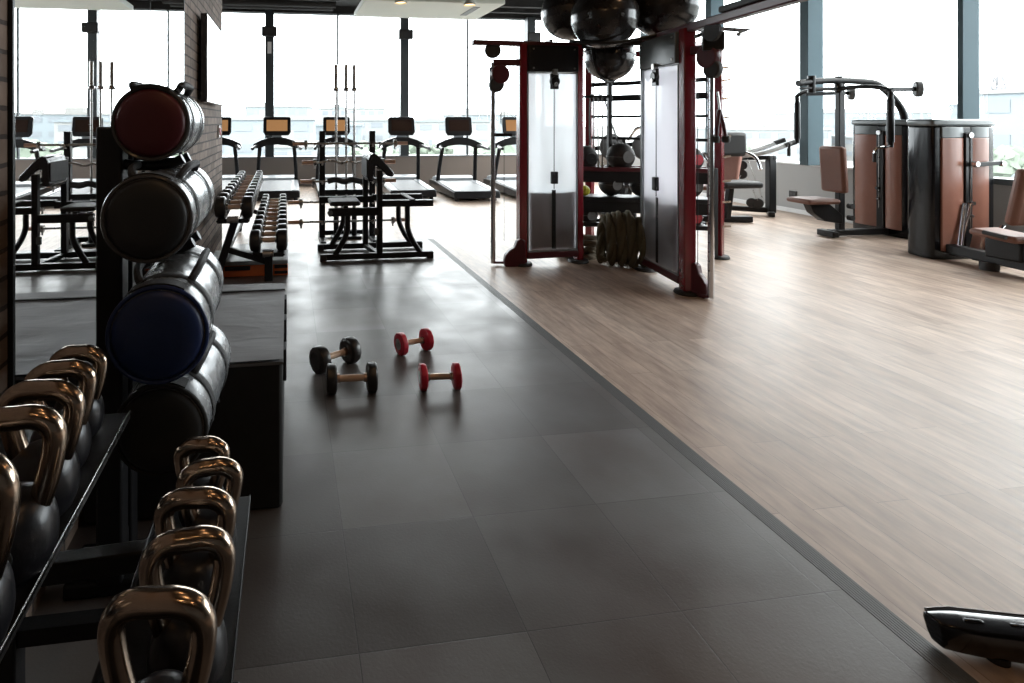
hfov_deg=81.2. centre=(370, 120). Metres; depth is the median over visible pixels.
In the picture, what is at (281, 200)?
dumbbell
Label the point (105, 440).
shelf
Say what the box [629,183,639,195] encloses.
medicine ball
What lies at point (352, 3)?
ceiling
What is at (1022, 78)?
plant
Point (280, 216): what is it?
dumbbell
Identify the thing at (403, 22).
window frame
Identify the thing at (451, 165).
wall
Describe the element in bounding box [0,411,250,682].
rack
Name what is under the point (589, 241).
rope
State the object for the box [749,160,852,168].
trim
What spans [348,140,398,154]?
tree
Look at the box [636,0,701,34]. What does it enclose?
exercise ball
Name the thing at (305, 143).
barbell
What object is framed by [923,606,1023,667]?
machine base
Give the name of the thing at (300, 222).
barbell
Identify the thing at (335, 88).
barbell
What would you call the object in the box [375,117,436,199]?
treadmill
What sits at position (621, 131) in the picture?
ground
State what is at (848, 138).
building
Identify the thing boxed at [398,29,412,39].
wall speaker
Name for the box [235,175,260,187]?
dumbbell
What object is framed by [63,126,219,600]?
rack
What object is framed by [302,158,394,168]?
barbell
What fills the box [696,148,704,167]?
medicine ball
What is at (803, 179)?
wall
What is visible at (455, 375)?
dumbbell
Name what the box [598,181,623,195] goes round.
medicine ball
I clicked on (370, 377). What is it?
dumbbell
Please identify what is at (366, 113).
building
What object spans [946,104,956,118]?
building
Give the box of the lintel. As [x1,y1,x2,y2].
[222,6,541,20]
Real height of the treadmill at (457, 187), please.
1.599 m
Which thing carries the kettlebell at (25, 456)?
on the rack at (116, 559)
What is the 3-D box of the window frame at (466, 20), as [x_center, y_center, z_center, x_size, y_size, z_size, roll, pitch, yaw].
[2.344,-0.840,14.029,0.044,3.340,0.070,0,0,-8]
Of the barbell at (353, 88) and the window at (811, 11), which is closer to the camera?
the barbell at (353, 88)
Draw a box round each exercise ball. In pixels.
[541,0,577,39]
[570,0,639,48]
[584,46,635,80]
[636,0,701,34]
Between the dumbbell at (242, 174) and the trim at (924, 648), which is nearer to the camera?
the trim at (924, 648)
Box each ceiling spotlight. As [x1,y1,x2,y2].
[394,0,406,4]
[463,0,475,6]
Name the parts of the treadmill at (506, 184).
rail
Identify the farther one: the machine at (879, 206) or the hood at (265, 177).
the hood at (265, 177)
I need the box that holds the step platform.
[214,249,287,276]
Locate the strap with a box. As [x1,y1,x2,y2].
[603,98,622,143]
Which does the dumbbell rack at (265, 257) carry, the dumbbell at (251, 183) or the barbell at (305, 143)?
the dumbbell at (251, 183)
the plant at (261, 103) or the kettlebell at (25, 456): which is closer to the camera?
the kettlebell at (25, 456)
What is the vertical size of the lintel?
0.180 m
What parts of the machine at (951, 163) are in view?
brown panel, link rod, lever arm, brown panel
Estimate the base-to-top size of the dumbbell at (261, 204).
0.173 m
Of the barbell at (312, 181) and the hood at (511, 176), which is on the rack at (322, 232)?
the barbell at (312, 181)
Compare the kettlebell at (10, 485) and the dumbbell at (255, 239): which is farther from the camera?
the dumbbell at (255, 239)
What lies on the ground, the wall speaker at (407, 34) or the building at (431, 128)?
the building at (431, 128)
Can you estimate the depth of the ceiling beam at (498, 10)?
13.53 m
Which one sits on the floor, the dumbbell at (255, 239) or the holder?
the holder
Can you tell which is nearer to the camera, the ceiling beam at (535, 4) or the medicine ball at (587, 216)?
the medicine ball at (587, 216)
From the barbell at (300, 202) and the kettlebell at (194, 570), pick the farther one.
the barbell at (300, 202)
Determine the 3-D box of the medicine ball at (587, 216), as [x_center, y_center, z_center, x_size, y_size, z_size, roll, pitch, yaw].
[2.507,1.087,6.705,0.260,0.250,0.260,0,0,-8]
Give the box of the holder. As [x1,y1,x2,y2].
[331,216,360,239]
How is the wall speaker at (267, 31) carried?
attached to the window frame at (269, 14)
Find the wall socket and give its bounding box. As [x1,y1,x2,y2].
[789,190,796,196]
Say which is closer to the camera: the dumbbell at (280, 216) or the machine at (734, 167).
the dumbbell at (280, 216)
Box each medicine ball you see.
[583,146,597,166]
[583,185,590,195]
[583,212,597,221]
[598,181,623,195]
[606,143,635,166]
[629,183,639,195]
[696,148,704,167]
[696,184,703,195]
[696,215,703,224]
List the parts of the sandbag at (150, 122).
handle, handle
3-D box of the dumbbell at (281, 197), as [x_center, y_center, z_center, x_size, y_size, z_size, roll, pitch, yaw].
[-1.272,1.088,7.617,0.323,0.166,0.168,0,0,-8]
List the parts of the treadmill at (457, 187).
rail, handrail, rail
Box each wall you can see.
[0,0,221,616]
[222,155,606,185]
[633,157,1023,232]
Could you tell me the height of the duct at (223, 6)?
0.195 m
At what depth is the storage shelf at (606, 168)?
6.51 m
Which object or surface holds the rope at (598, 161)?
hanging from the trainer
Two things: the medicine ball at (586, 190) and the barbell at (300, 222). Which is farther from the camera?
the barbell at (300, 222)
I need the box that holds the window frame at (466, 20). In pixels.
[466,20,467,154]
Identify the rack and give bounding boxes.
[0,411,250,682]
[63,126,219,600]
[216,184,284,280]
[318,131,375,243]
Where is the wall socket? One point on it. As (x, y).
(791, 193)
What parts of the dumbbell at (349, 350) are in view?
plate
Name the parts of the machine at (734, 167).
lever arm, lever arm, post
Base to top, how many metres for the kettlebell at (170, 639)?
0.286 m
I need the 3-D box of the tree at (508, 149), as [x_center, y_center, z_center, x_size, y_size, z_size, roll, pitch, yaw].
[14.020,5.705,65.566,5.348,7.830,5.951,0,0,14]
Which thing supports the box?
on the floor
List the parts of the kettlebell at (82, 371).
handle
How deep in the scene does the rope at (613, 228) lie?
5.90 m
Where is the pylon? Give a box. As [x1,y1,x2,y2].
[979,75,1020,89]
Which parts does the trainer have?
hanging chain, lock lever, column arm, header plate, post, ball rail, header plate, column arm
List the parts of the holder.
plate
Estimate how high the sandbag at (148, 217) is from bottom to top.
0.272 m
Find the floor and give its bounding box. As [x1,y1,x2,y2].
[25,182,1023,682]
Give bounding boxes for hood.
[222,175,235,179]
[263,175,293,180]
[325,174,351,178]
[384,174,415,179]
[432,175,472,180]
[487,174,515,179]
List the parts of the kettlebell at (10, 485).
handle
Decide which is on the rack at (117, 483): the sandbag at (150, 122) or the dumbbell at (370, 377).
the sandbag at (150, 122)
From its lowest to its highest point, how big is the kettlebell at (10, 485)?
0.296 m
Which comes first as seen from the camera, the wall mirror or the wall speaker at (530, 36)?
the wall mirror
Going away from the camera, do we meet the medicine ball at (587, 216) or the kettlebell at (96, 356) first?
the kettlebell at (96, 356)
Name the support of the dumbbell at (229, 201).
on the dumbbell rack at (265, 257)
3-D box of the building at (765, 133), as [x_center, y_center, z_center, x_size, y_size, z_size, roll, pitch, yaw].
[99.798,4.920,149.654,22.600,9.200,22.600,0,0,2]
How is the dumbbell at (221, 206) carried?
on the dumbbell rack at (265, 257)
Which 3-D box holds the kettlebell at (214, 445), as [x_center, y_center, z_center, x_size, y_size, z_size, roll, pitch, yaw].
[-0.426,0.910,1.459,0.115,0.221,0.115,0,0,36]
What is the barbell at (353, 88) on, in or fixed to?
in the holder
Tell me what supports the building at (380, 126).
on the ground
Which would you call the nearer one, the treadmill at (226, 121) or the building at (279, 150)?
the treadmill at (226, 121)
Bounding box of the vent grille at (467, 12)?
[460,7,479,15]
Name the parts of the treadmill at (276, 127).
rail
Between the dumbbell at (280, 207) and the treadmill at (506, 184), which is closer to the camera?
the dumbbell at (280, 207)
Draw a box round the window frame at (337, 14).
[337,14,338,155]
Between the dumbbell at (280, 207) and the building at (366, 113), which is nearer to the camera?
the dumbbell at (280, 207)
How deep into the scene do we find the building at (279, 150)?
71.62 m
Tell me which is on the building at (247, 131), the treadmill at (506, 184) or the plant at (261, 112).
the plant at (261, 112)
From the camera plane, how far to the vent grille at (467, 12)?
10.44 m
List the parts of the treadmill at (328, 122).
rail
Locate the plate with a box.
[267,42,270,53]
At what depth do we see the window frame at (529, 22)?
14.09 m
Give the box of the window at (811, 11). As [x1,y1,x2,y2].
[800,0,822,165]
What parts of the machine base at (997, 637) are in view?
edge trim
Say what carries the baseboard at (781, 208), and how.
attached to the wall at (803, 179)
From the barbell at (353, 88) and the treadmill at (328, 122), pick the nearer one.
the barbell at (353, 88)
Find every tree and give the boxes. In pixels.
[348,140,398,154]
[409,139,452,154]
[470,137,515,153]
[993,144,1023,177]
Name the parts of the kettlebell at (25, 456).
handle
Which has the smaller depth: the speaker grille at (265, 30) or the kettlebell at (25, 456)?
the kettlebell at (25, 456)
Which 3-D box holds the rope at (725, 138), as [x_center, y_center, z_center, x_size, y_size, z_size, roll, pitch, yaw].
[2.926,-0.028,4.823,0.160,0.426,0.068,0,0,-8]
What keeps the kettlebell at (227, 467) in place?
on the rack at (116, 559)
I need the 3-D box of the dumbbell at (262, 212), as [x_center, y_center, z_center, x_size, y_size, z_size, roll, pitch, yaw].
[-1.119,1.110,6.548,0.339,0.181,0.184,0,0,-8]
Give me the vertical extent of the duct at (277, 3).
0.195 m
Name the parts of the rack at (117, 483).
post, post, support arm, support arm, support arm, support arm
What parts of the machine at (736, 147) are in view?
grip arm, seat post, grip arm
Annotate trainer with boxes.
[471,0,807,298]
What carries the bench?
on the floor
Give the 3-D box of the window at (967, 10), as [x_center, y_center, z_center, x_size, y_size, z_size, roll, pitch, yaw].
[7.206,-0.990,6.962,0.240,3.380,0.060,0,0,-8]
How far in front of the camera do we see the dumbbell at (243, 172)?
7.82 m
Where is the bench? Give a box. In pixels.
[317,151,433,261]
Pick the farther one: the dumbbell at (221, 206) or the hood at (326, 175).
the hood at (326, 175)
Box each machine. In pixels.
[595,126,639,213]
[701,132,762,221]
[703,138,796,216]
[786,76,923,238]
[906,119,1023,271]
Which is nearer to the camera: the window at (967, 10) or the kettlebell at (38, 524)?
the kettlebell at (38, 524)
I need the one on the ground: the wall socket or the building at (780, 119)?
the building at (780, 119)
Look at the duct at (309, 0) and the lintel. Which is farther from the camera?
the lintel
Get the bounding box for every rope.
[561,234,596,259]
[583,210,645,268]
[589,94,594,149]
[597,93,602,166]
[711,92,730,142]
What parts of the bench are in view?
curved leg, curved leg, rail, rail, rest rail, curved leg, rest rail, rest plate, curved leg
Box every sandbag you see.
[100,160,213,263]
[105,245,223,384]
[111,81,203,160]
[115,324,230,476]
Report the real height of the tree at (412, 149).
7.402 m
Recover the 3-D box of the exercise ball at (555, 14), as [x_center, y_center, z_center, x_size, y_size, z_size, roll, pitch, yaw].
[2.237,-1.215,6.462,0.634,0.630,0.634,0,0,-8]
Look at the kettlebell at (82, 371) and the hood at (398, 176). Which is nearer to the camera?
the kettlebell at (82, 371)
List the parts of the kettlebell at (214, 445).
handle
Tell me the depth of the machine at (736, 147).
8.45 m
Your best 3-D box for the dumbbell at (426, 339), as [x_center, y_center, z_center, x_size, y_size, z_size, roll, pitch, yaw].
[0.282,1.439,3.763,0.236,0.142,0.142,0,0,-25]
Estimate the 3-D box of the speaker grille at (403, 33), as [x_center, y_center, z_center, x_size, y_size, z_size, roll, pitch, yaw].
[0.834,-2.020,13.462,0.300,0.180,0.008,0,0,-8]
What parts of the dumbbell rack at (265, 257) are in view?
leg, plate, plate, leg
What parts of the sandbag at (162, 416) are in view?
handle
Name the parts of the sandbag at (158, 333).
handle, handle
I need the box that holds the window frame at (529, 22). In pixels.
[524,17,534,40]
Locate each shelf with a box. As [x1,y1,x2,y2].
[0,413,129,650]
[126,496,248,682]
[583,165,707,172]
[583,194,707,203]
[583,218,707,230]
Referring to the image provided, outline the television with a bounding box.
[201,13,223,105]
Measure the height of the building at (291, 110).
16.600 m
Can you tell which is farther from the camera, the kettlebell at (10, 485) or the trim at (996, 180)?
the trim at (996, 180)
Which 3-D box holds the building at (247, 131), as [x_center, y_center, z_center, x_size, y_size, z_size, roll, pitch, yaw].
[-22.260,3.720,94.802,26.600,11.600,12.600,0,0,-4]
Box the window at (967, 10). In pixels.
[957,0,978,118]
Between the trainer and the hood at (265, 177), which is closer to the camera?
the trainer
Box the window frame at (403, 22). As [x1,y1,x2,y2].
[399,18,408,155]
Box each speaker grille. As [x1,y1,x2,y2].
[262,27,275,34]
[400,30,412,37]
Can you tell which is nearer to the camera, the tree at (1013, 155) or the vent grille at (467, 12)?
the vent grille at (467, 12)
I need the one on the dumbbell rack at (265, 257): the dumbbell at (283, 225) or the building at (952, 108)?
the dumbbell at (283, 225)
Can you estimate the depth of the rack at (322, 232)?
7.24 m
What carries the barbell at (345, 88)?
in the holder
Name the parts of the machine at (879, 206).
swing arm, boom plate, post, adjust knob, adjust knob, swing arm, brown panel, brown panel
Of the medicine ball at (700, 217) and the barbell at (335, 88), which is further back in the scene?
the barbell at (335, 88)
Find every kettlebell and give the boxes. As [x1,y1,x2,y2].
[0,379,85,515]
[0,404,67,586]
[0,453,20,644]
[24,359,96,467]
[49,344,108,435]
[97,585,217,682]
[138,525,235,682]
[153,486,236,595]
[173,436,229,526]
[176,456,242,548]
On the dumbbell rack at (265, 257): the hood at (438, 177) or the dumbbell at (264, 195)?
the dumbbell at (264, 195)
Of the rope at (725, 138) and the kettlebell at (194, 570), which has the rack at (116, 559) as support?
the kettlebell at (194, 570)
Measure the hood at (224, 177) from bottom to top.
0.145 m
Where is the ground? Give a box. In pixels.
[583,126,852,165]
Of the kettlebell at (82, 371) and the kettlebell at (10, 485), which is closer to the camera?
the kettlebell at (10, 485)
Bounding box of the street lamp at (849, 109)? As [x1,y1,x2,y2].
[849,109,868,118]
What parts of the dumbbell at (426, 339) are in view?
plate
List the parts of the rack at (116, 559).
rail, frame, rail, rail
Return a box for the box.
[84,283,286,524]
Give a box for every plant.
[259,110,264,116]
[260,102,294,105]
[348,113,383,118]
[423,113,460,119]
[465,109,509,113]
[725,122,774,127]
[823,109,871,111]
[1021,77,1023,88]
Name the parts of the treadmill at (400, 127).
rail, rail, handrail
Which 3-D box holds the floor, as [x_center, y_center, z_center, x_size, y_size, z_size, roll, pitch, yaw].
[1.167,1.589,4.763,13.460,0.162,18.500,0,0,-8]
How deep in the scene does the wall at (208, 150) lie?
4.61 m
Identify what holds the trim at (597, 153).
on the wall at (451, 165)
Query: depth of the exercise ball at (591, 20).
5.61 m
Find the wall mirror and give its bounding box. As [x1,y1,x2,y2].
[7,0,184,407]
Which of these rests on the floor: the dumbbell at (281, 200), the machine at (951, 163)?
the machine at (951, 163)
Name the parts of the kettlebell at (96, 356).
handle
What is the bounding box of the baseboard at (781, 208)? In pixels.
[699,192,852,223]
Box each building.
[222,110,316,155]
[244,102,313,116]
[264,131,341,155]
[274,116,363,154]
[318,105,385,122]
[348,113,398,149]
[409,113,490,153]
[442,109,515,147]
[696,122,833,159]
[773,109,933,134]
[832,135,852,160]
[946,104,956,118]
[979,77,1023,177]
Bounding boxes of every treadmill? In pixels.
[222,117,241,189]
[251,117,301,200]
[313,117,362,196]
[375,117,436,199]
[429,117,499,201]
[483,117,515,196]
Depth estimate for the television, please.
5.21 m
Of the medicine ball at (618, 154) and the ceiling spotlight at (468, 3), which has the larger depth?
the ceiling spotlight at (468, 3)
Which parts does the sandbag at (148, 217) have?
handle, handle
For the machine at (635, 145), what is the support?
on the floor
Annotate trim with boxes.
[222,153,601,157]
[429,239,978,682]
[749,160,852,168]
[993,177,1013,185]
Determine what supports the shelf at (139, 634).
attached to the rack at (116, 559)
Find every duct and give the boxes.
[222,0,335,7]
[222,5,332,10]
[309,0,339,0]
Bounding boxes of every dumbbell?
[214,196,253,217]
[219,192,254,211]
[222,189,255,204]
[225,185,257,201]
[228,182,258,194]
[230,180,259,190]
[233,177,260,185]
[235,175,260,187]
[237,173,261,183]
[239,171,262,180]
[249,229,287,250]
[252,223,286,236]
[253,219,286,230]
[255,214,286,225]
[257,210,286,220]
[258,206,286,216]
[259,203,286,211]
[261,199,286,208]
[262,196,286,204]
[263,194,285,200]
[309,336,361,374]
[326,362,377,394]
[394,328,433,355]
[418,362,461,390]
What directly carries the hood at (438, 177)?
attached to the treadmill at (457, 187)
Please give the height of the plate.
0.270 m
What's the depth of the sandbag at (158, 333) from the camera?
1.50 m
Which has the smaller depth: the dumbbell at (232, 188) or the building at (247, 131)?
the dumbbell at (232, 188)
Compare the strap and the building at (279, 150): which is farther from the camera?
the building at (279, 150)
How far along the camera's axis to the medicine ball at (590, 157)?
6.59 m
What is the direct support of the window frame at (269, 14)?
in the wall at (451, 165)
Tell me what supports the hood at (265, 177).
attached to the treadmill at (276, 127)
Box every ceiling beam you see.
[489,8,540,13]
[499,0,543,8]
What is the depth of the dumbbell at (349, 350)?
3.51 m
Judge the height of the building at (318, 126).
10.400 m
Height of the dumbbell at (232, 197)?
0.189 m
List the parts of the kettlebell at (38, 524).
weight plate, handle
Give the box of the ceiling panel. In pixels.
[354,0,504,19]
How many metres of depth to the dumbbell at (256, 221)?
5.99 m
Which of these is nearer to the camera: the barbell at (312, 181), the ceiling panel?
the barbell at (312, 181)
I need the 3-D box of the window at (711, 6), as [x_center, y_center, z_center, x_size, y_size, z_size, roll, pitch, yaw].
[6.628,-0.990,11.127,0.275,3.380,0.150,0,0,-8]
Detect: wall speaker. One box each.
[262,26,276,36]
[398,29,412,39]
[526,32,540,40]
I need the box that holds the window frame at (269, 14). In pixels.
[265,10,273,156]
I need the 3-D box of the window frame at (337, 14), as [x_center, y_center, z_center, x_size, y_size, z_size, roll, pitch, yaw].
[-0.775,-0.840,13.582,0.044,3.340,0.070,0,0,-8]
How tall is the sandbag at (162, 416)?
0.276 m
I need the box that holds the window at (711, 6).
[705,0,723,156]
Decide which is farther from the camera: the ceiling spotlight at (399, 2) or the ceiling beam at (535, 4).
the ceiling beam at (535, 4)
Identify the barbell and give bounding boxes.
[288,199,375,208]
[288,216,404,227]
[293,140,407,149]
[300,177,395,187]
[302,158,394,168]
[333,65,338,207]
[343,65,348,195]
[351,65,356,206]
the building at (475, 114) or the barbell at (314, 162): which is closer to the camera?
the barbell at (314, 162)
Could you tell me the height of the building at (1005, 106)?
14.800 m
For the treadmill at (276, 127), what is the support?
on the floor
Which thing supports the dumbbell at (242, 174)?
on the dumbbell rack at (265, 257)
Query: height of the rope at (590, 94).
0.732 m
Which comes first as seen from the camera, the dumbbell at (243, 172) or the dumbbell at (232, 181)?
the dumbbell at (232, 181)
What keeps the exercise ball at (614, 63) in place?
on the trainer
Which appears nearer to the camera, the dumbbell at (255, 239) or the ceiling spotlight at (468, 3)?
the dumbbell at (255, 239)
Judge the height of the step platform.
0.154 m
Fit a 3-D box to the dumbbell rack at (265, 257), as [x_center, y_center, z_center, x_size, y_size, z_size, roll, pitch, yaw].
[-1.319,1.175,6.640,0.670,0.691,2.780,0,0,-8]
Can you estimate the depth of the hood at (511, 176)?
12.37 m
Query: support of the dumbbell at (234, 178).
on the dumbbell rack at (265, 257)

